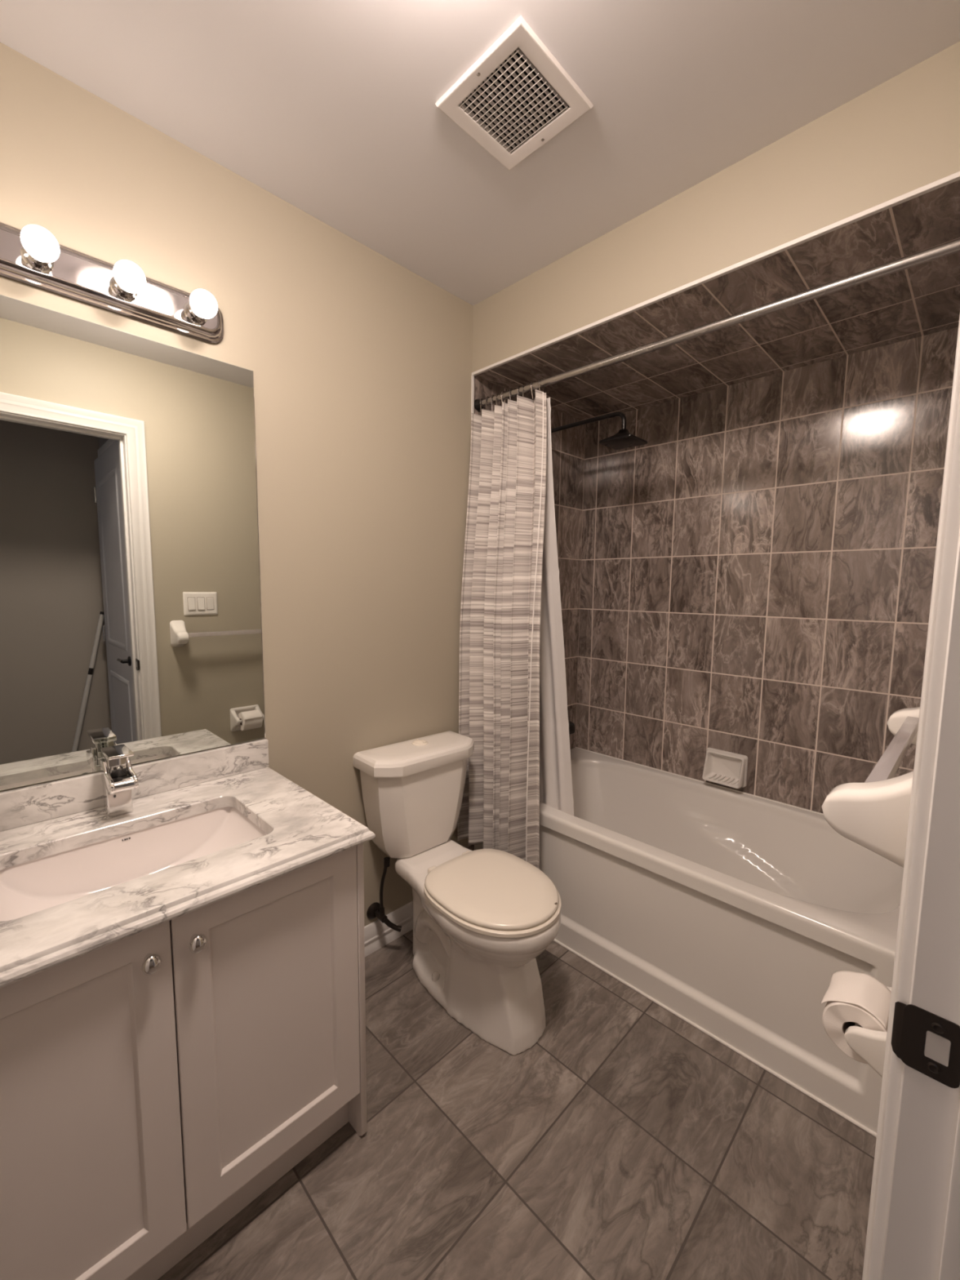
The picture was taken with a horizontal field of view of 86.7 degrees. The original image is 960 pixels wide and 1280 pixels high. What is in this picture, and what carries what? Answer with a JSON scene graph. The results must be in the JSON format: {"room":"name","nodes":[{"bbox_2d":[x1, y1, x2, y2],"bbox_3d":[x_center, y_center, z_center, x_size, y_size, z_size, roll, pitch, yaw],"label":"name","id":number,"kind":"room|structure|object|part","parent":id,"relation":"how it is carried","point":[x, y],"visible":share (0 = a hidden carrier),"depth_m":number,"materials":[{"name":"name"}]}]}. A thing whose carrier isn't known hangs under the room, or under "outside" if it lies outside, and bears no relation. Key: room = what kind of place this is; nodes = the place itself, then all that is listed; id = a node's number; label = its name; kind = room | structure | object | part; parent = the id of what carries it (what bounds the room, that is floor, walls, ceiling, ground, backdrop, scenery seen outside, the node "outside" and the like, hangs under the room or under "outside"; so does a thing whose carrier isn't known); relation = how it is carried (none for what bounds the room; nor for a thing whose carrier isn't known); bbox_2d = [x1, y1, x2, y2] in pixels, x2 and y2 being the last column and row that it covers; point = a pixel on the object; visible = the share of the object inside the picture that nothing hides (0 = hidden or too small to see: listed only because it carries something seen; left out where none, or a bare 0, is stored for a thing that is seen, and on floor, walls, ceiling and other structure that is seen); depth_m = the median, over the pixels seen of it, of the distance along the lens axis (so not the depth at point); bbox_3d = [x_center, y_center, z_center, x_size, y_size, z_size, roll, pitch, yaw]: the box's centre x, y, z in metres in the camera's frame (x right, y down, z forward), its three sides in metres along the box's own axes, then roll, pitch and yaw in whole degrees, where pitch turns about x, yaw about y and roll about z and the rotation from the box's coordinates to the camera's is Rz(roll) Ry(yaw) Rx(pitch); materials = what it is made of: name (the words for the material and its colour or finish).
{"room":"bathroom","nodes":[
{"label":"bathroom","id":0,"kind":"room"},
{"bbox_2d":[0,42,585,926],"bbox_3d":[-0.392,-0.069,1.831,0.100,2.437,2.501,6,8,44],"label":"wall","id":1,"kind":"structure","parent":0,"point":[361,364],"depth_m":1.61,"materials":[{"name":"beige paint"}]},
{"bbox_2d":[0,222,224,343],"bbox_3d":[-0.862,-0.817,1.110,0.124,0.105,0.610,6,8,44],"label":"vanity light","id":2,"kind":"object","parent":1,"relation":"attached to","point":[31,255],"visible":1,"depth_m":1.15,"materials":[{"name":"silver metal"}]},
{"bbox_3d":[-0.896,-0.805,1.037,0.068,0.061,0.061,6,8,44],"label":"bulb","id":3,"kind":"part","parent":2,"relation":"part of","materials":[{"name":"white glass"}]},
{"bbox_3d":[-0.788,-0.815,1.144,0.068,0.061,0.061,6,8,44],"label":"bulb","id":4,"kind":"part","parent":2,"relation":"part of","materials":[{"name":"white glass"}]},
{"bbox_3d":[-0.681,-0.825,1.252,0.068,0.061,0.061,6,8,44],"label":"bulb","id":5,"kind":"part","parent":2,"relation":"part of","materials":[{"name":"white glass"}]},
{"bbox_2d":[0,294,265,791],"bbox_3d":[-0.917,-0.205,1.209,0.004,1.056,0.779,6,8,44],"label":"mirror","id":6,"kind":"object","parent":1,"relation":"attached to","point":[131,596],"visible":0.96,"depth_m":1.24,"materials":[{"name":"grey mirror"}]},
{"bbox_2d":[0,738,268,831],"bbox_3d":[-0.923,0.366,1.257,0.020,0.083,0.796,6,8,44],"label":"backsplash","id":7,"kind":"structure","parent":1,"relation":"attached to","point":[21,806],"depth_m":1.30,"materials":[{"name":"white stone"}]},
{"bbox_2d":[366,857,401,932],"bbox_3d":[-0.345,0.911,1.842,0.124,0.293,0.064,4,7,33],"label":"valve","id":8,"kind":"object","parent":1,"relation":"attached to","point":[375,909],"visible":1,"depth_m":1.83,"materials":[{"name":"black metal"}]},
{"bbox_3d":[-0.318,1.029,1.841,0.070,0.058,0.020,0,6,-5],"label":"handle","id":9,"kind":"part","parent":8,"relation":"part of","materials":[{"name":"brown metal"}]},
{"bbox_2d":[364,901,413,956],"bbox_3d":[-0.350,1.094,1.924,0.016,0.106,0.861,6,8,44],"label":"baseboard","id":10,"kind":"structure","parent":1,"relation":"attached to","point":[377,934],"depth_m":1.92,"materials":[{"name":"white paint"}]},
{"bbox_2d":[471,375,474,413],"bbox_3d":[-0.037,-0.207,2.099,0.007,1.685,0.011,6,8,44],"label":"trim","id":11,"kind":"structure","parent":1,"relation":"attached to","point":[472,376],"depth_m":2.02,"materials":[{"name":"white paint"}]},
{"bbox_2d":[568,720,574,734],"bbox_3d":[0.341,0.381,2.393,0.224,0.083,0.060,6,8,44],"label":"tub spout","id":12,"kind":"object","parent":1,"relation":"attached to","point":[571,726],"visible":0.12,"depth_m":2.32,"materials":[{"name":"black metal"}]},
{"bbox_2d":[551,411,647,449],"bbox_3d":[0.434,-0.865,2.136,0.516,0.147,0.140,6,8,44],"label":"shower","id":13,"kind":"object","parent":1,"relation":"attached to","point":[623,439],"visible":0.8,"depth_m":2.01,"materials":[{"name":"black metal"}]},
{"bbox_3d":[0.414,-0.882,2.155,0.451,0.082,0.017,6,8,44],"label":"arm","id":14,"kind":"part","parent":13,"relation":"part of","materials":[{"name":"black metal"}]},
{"bbox_3d":[0.567,-0.802,2.009,0.140,0.052,0.140,6,8,44],"label":"rain plate","id":15,"kind":"part","parent":13,"relation":"part of","materials":[{"name":"black metal"}]},
{"bbox_2d":[553,938,876,1137],"bbox_3d":[0.499,1.172,1.736,1.496,0.010,0.010,6,8,44],"label":"trim","id":16,"kind":"structure","parent":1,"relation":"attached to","point":[793,1085],"depth_m":1.49,"materials":[{"name":"white"}]},
{"bbox_2d":[0,0,959,306],"bbox_3d":[0.151,-1.229,1.111,1.696,0.030,2.601,6,8,44],"label":"ceiling","id":17,"kind":"structure","parent":0,"point":[328,108],"depth_m":1.12,"materials":[{"name":"white paint"}]},
{"bbox_2d":[435,15,593,170],"bbox_3d":[0.079,-1.282,1.146,0.255,0.153,0.254,6,8,44],"label":"ceiling vent","id":18,"kind":"object","parent":17,"relation":"in","point":[517,86],"visible":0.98,"depth_m":1.15,"materials":[{"name":"white plastic"}]},
{"bbox_2d":[157,928,876,1279],"bbox_3d":[0.145,1.235,1.416,1.652,0.060,2.701,6,8,44],"label":"floor","id":19,"kind":"structure","parent":0,"point":[628,1142],"depth_m":1.19,"materials":[{"name":"grey tile"}]},
{"bbox_2d":[0,843,367,1279],"bbox_3d":[-0.730,0.841,1.113,0.569,0.766,0.784,6,8,44],"label":"vanity cabinet","id":20,"kind":"object","parent":19,"relation":"on","point":[156,1082],"visible":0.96,"depth_m":0.93,"materials":[{"name":"white paint"}]},
{"bbox_3d":[-0.688,0.810,0.802,0.019,0.636,0.373,6,8,44],"label":"door","id":21,"kind":"part","parent":20,"relation":"part of","materials":[{"name":"white paint"}]},
{"bbox_3d":[-0.561,0.550,0.866,0.030,0.035,0.029,6,8,44],"label":"knob","id":22,"kind":"part","parent":20,"relation":"part of","materials":[{"name":"silver metal"}]},
{"bbox_2d":[0,738,375,987],"bbox_3d":[-0.726,0.403,1.067,0.571,0.113,0.810,6,8,44],"label":"countertop","id":23,"kind":"structure","parent":20,"relation":"on","point":[301,828],"depth_m":1.11,"materials":[{"name":"white stone"}]},
{"bbox_2d":[100,743,138,817],"bbox_3d":[-0.848,0.336,1.196,0.127,0.158,0.053,6,8,44],"label":"faucet","id":24,"kind":"object","parent":23,"relation":"on","point":[118,778],"visible":1,"depth_m":1.19,"materials":[{"name":"silver metal"}]},
{"bbox_3d":[-0.849,0.264,1.190,0.104,0.014,0.047,6,8,44],"label":"handle","id":25,"kind":"part","parent":24,"relation":"part of","materials":[{"name":"silver metal"}]},
{"bbox_3d":[-0.843,0.315,1.189,0.113,0.060,0.053,6,8,44],"label":"spout","id":26,"kind":"part","parent":24,"relation":"part of","materials":[{"name":"silver metal"}]},
{"bbox_2d":[0,806,266,921],"bbox_3d":[-0.715,0.522,1.083,0.344,0.125,0.518,6,8,44],"label":"sink","id":27,"kind":"object","parent":23,"relation":"in","point":[26,888],"visible":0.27,"depth_m":1.16,"materials":[{"name":"white ceramic"}]},
{"bbox_3d":[-0.510,0.545,0.917,0.030,0.035,0.029,6,8,44],"label":"knob","id":28,"kind":"part","parent":20,"relation":"part of","materials":[{"name":"silver metal"}]},
{"bbox_3d":[-0.423,0.786,1.068,0.019,0.636,0.373,6,8,44],"label":"door","id":29,"kind":"part","parent":20,"relation":"part of","materials":[{"name":"white paint"}]},
{"bbox_3d":[-0.470,0.815,1.395,0.539,0.766,0.016,6,8,44],"label":"panel","id":30,"kind":"part","parent":20,"relation":"part of","materials":[{"name":"white paint"}]},
{"bbox_2d":[352,730,560,1055],"bbox_3d":[-0.044,0.781,1.689,0.438,0.783,0.713,-5,8,-42],"label":"toilet","id":31,"kind":"object","parent":19,"relation":"on","point":[482,918],"visible":1,"depth_m":1.62,"materials":[{"name":"white ceramic"}]},
{"bbox_3d":[-0.214,0.409,1.843,0.438,0.056,0.197,-5,8,-42],"label":"tank lid","id":32,"kind":"part","parent":31,"relation":"part of","materials":[{"name":"white ceramic"}]},
{"bbox_3d":[-0.219,0.595,1.864,0.396,0.330,0.166,-5,8,-42],"label":"tank","id":33,"kind":"part","parent":31,"relation":"part of","materials":[{"name":"white ceramic"}]},
{"bbox_3d":[-0.015,0.978,1.675,0.368,0.394,0.622,-5,8,-42],"label":"bowl","id":34,"kind":"part","parent":31,"relation":"part of","materials":[{"name":"white ceramic"}]},
{"bbox_3d":[0.046,0.768,1.588,0.358,0.019,0.418,-5,8,-42],"label":"seat lid","id":35,"kind":"part","parent":31,"relation":"part of","materials":[{"name":"beige plastic"}]},
{"bbox_3d":[0.049,0.787,1.587,0.368,0.017,0.426,-5,8,-42],"label":"seat","id":36,"kind":"part","parent":31,"relation":"part of","materials":[{"name":"beige plastic"}]},
{"bbox_2d":[474,746,903,1133],"bbox_3d":[0.774,0.905,1.984,1.492,0.492,0.767,6,8,44],"label":"bathtub","id":37,"kind":"object","parent":19,"relation":"on","point":[736,912],"visible":0.85,"depth_m":1.68,"materials":[{"name":"white plastic"}]},
{"bbox_2d":[539,747,903,940],"bbox_3d":[0.793,0.856,1.998,1.492,0.386,0.712,6,8,44],"label":"basin","id":38,"kind":"object","parent":37,"relation":"in","point":[788,853],"depth_m":2.06,"materials":[{"name":"white ceramic"}]},
{"bbox_2d":[472,41,959,372],"bbox_3d":[0.784,-1.148,1.761,1.496,0.251,0.801,6,8,44],"label":"wall","id":39,"kind":"structure","parent":0,"point":[900,136],"depth_m":1.29,"materials":[{"name":"beige paint"}]},
{"bbox_2d":[471,171,959,376],"bbox_3d":[0.500,-0.992,1.491,1.496,0.011,0.012,6,8,44],"label":"trim","id":40,"kind":"structure","parent":39,"relation":"attached to","point":[954,177],"depth_m":1.29,"materials":[{"name":"white paint"}]},
{"bbox_2d":[475,179,959,420],"bbox_3d":[0.784,-1.020,1.775,1.496,0.006,0.797,6,8,44],"label":"ceiling","id":41,"kind":"structure","parent":0,"point":[922,300],"depth_m":1.59,"materials":[{"name":"tile"}]},
{"bbox_2d":[575,326,958,813],"bbox_3d":[1.089,0.023,2.203,1.696,2.210,0.100,6,8,44],"label":"wall","id":42,"kind":"structure","parent":0,"point":[757,574],"depth_m":2.03,"materials":[{"name":"grey tile"}]},
{"bbox_2d":[702,747,747,788],"bbox_3d":[1.043,0.551,2.180,0.170,0.138,0.065,6,8,44],"label":"soap dish","id":43,"kind":"object","parent":42,"relation":"attached to","point":[730,769],"visible":1,"depth_m":2.19,"materials":[{"name":"white ceramic"}]},
{"bbox_3d":[1.337,0.116,1.326,0.100,2.210,0.801,6,8,44],"label":"wall","id":44,"kind":"structure","parent":0,"visible":0},
{"bbox_2d":[474,238,959,410],"bbox_3d":[0.520,-0.879,1.524,1.495,0.057,0.044,6,8,44],"label":"curtain rod","id":45,"kind":"object","parent":44,"relation":"attached to","point":[951,247],"visible":0.98,"depth_m":1.33,"materials":[{"name":"silver metal"}]},
{"bbox_2d":[521,383,528,398],"bbox_3d":[0.167,-0.908,1.874,0.036,0.067,0.004,-4,8,-40],"label":"curtain ring","id":46,"kind":"object","parent":45,"relation":"hanging from","point":[524,384],"visible":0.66,"depth_m":1.87,"materials":[{"name":"silver metal"}]},
{"bbox_2d":[537,377,545,392],"bbox_3d":[0.222,-0.901,1.820,0.036,0.067,0.004,-3,7,-32],"label":"curtain ring","id":47,"kind":"object","parent":45,"relation":"hanging from","point":[540,378],"visible":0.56,"depth_m":1.81,"materials":[{"name":"silver metal"}]},
{"bbox_3d":[0.198,-0.904,1.844,0.036,0.067,0.003,-2,7,-26],"label":"curtain ring","id":48,"kind":"object","parent":45,"relation":"hanging from","visible":0},
{"bbox_2d":[457,389,546,869],"bbox_3d":[0.097,-0.015,1.951,0.413,1.758,0.140,6,8,44],"label":"shower curtain","id":49,"kind":"object","parent":48,"relation":"hanging from","point":[500,625],"visible":0.98,"depth_m":1.93,"materials":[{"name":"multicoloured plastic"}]},
{"bbox_3d":[0.427,0.088,0.390,0.116,2.437,1.800,6,8,44],"label":"wall","id":50,"kind":"structure","parent":0,"visible":0},
{"bbox_2d":[844,986,891,1077],"bbox_3d":[0.715,0.686,0.900,0.094,0.134,0.162,6,8,44],"label":"toilet paper holder","id":51,"kind":"object","parent":50,"relation":"attached to","point":[869,1045],"visible":0.27,"depth_m":0.85,"materials":[{"name":"white ceramic"}]},
{"bbox_2d":[820,970,891,1063],"bbox_3d":[0.690,0.680,0.923,0.106,0.106,0.105,6,8,44],"label":"toilet paper roll","id":52,"kind":"object","parent":51,"relation":"hanging from","point":[851,997],"visible":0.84,"depth_m":0.91,"materials":[{"name":"white paper"}]},
{"bbox_3d":[0.664,0.690,0.854,0.086,0.121,0.025,6,8,44],"label":"arm","id":53,"kind":"part","parent":51,"relation":"part of","materials":[{"name":"white ceramic"}]},
{"bbox_2d":[822,706,919,867],"bbox_3d":[0.697,0.180,0.833,0.107,0.139,0.666,6,8,44],"label":"towel bar","id":54,"kind":"object","parent":50,"relation":"attached to","point":[873,814],"visible":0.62,"depth_m":0.62,"materials":[{"name":"white ceramic"}]},
{"bbox_3d":[0.487,0.200,0.623,0.107,0.139,0.071,6,8,44],"label":"post","id":55,"kind":"part","parent":54,"relation":"part of","materials":[{"name":"white ceramic"}]},
{"bbox_3d":[0.907,0.161,1.043,0.107,0.139,0.071,6,8,44],"label":"post","id":56,"kind":"part","parent":54,"relation":"part of","materials":[{"name":"white ceramic"}]},
{"bbox_2d":[862,315,959,1279],"bbox_3d":[0.168,0.263,0.147,0.151,2.134,0.930,6,8,44],"label":"door frame","id":57,"kind":"structure","parent":50,"relation":"in","point":[913,1227],"depth_m":0.46,"materials":[{"name":"white paint"}]},
{"bbox_3d":[0.404,0.364,0.461,0.007,0.060,0.048,-4,8,-40],"label":"strike plate","id":58,"kind":"part","parent":57,"relation":"part of","materials":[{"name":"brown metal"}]},
{"label":"curtain ring","id":59,"kind":"object","parent":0,"visible":0},
{"bbox_2d":[539,397,573,815],"bbox_3d":[0.222,-0.082,1.984,0.356,1.600,0.101,6,8,44],"label":"liner","id":60,"kind":"object","parent":59,"relation":"hanging from","point":[556,791],"visible":0.34,"depth_m":1.98,"materials":[{"name":"white plastic"}]}
]}

